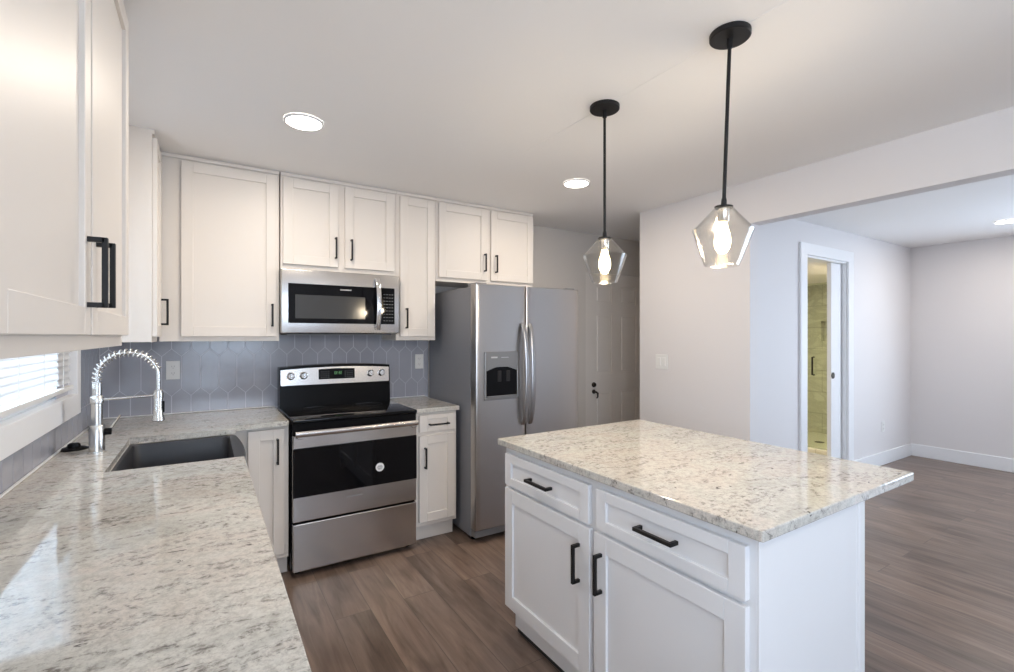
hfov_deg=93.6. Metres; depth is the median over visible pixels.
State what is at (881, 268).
wall
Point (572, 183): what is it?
recessed light
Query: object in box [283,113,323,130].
recessed light
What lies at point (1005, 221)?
recessed light
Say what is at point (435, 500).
base cabinet
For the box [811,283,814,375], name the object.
shower door
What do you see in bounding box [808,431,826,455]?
shower pan
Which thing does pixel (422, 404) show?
countertop
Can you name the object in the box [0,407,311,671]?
countertop
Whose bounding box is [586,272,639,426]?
door
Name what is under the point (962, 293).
wall
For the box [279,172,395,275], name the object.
upper cabinet
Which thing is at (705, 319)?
wall
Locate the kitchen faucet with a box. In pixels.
[87,349,164,453]
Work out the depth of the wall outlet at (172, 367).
2.97 m
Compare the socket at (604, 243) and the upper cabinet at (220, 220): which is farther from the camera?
the upper cabinet at (220, 220)
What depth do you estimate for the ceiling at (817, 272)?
5.54 m
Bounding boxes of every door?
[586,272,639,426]
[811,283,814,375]
[827,263,841,458]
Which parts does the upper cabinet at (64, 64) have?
door, handle, handle, door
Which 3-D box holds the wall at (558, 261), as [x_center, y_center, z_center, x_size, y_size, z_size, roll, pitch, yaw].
[-0.404,0.183,4.120,4.787,2.440,0.120,0,0,-32]
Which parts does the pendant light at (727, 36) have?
bulb, lamp shade, rod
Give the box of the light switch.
[656,354,667,368]
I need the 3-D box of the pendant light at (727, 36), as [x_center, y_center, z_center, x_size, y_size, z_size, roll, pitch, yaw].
[0.740,-0.637,1.631,0.196,0.798,0.196,0,0,-32]
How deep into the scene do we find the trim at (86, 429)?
2.20 m
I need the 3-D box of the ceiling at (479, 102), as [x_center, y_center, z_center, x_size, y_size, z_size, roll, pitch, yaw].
[2.426,-1.086,2.152,7.900,0.101,6.550,0,0,-32]
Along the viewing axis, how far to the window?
1.73 m
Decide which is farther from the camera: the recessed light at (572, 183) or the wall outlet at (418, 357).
the wall outlet at (418, 357)
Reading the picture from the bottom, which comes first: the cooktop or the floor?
the floor
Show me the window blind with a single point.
(20, 377)
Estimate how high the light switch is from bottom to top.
0.116 m
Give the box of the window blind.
[0,351,73,417]
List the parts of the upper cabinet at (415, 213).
handle, moulding, door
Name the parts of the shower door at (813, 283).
handle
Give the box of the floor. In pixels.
[281,455,1013,671]
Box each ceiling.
[123,0,1013,247]
[808,261,826,285]
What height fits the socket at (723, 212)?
0.049 m
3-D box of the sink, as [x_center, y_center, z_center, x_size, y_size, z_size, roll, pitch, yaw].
[-1.435,0.631,2.114,0.472,0.223,0.676,0,0,-32]
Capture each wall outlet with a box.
[166,361,179,379]
[415,354,422,368]
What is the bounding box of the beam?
[750,106,1013,224]
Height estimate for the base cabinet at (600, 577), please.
0.881 m
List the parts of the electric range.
knob, knob, control panel, storage drawer, oven door, handle, knob, knob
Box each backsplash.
[0,348,98,493]
[99,334,427,418]
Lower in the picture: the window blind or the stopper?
the stopper
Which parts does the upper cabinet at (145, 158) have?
door, handle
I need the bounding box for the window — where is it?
[0,350,80,460]
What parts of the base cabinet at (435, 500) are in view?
handle, drawer, door, handle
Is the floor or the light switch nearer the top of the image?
the light switch
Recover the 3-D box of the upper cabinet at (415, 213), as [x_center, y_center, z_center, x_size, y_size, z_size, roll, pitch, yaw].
[-0.741,-0.502,3.605,0.304,1.067,0.388,0,0,-32]
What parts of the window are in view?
sash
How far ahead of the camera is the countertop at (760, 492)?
1.72 m
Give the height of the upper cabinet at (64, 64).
1.067 m
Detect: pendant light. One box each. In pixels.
[583,99,626,283]
[692,21,754,267]
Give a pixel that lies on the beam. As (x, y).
(979, 148)
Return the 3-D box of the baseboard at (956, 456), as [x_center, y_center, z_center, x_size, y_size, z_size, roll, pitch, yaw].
[6.034,1.333,3.577,0.016,0.140,4.810,0,0,-32]
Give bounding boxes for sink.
[111,435,245,471]
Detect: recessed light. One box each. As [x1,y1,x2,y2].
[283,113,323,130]
[563,179,589,187]
[993,219,1013,223]
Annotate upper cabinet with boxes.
[0,0,128,358]
[122,125,168,341]
[159,151,278,341]
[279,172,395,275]
[382,191,435,339]
[435,198,532,287]
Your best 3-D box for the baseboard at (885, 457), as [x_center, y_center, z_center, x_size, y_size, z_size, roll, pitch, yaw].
[4.121,1.333,5.204,1.484,0.140,0.016,0,0,-32]
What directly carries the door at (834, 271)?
in the wall at (881, 268)
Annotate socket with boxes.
[600,239,608,249]
[717,207,729,222]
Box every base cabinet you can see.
[225,426,287,572]
[414,410,455,539]
[505,448,864,671]
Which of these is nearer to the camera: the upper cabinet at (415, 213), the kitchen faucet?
the kitchen faucet
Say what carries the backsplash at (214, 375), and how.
attached to the wall at (558, 261)
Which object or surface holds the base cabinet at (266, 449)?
on the floor
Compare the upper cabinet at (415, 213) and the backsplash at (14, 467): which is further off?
the upper cabinet at (415, 213)
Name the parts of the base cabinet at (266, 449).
door, handle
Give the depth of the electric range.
2.96 m
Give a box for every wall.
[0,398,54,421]
[130,225,639,444]
[640,181,758,442]
[759,219,909,459]
[910,235,1013,458]
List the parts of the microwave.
door glass, handle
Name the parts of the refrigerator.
freezer door, handle, handle, fridge door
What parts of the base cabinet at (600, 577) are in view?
handle, drawer, door, handle, handle, handle, door, drawer, panel, corner trim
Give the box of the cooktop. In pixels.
[278,400,416,423]
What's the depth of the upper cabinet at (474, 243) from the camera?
3.76 m
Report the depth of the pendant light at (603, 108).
2.14 m
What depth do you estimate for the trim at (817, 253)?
4.65 m
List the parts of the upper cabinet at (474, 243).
door, moulding, handle, door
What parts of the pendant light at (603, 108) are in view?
rod, lamp shade, bulb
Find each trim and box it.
[0,395,424,498]
[799,242,853,460]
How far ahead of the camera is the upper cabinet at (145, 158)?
2.37 m
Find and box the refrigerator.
[429,282,577,538]
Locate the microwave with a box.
[279,268,398,334]
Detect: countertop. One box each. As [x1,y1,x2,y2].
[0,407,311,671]
[390,396,458,413]
[498,420,913,542]
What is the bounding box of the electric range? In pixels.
[277,363,418,573]
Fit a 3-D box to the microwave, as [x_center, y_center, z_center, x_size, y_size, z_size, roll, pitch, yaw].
[-1.168,-0.213,3.286,0.755,0.412,0.469,0,0,-32]
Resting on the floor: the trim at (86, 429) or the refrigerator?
the refrigerator
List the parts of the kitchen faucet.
lever, support arm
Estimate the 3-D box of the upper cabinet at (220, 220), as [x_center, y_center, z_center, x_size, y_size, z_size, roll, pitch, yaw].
[-1.769,-0.502,2.956,0.612,1.067,0.388,0,0,-32]
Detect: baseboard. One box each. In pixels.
[854,443,910,465]
[911,443,1013,472]
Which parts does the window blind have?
ladder cord, rail, ladder cord, ladder cord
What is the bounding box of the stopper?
[60,442,88,451]
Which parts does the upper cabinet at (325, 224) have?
door, handle, moulding, handle, door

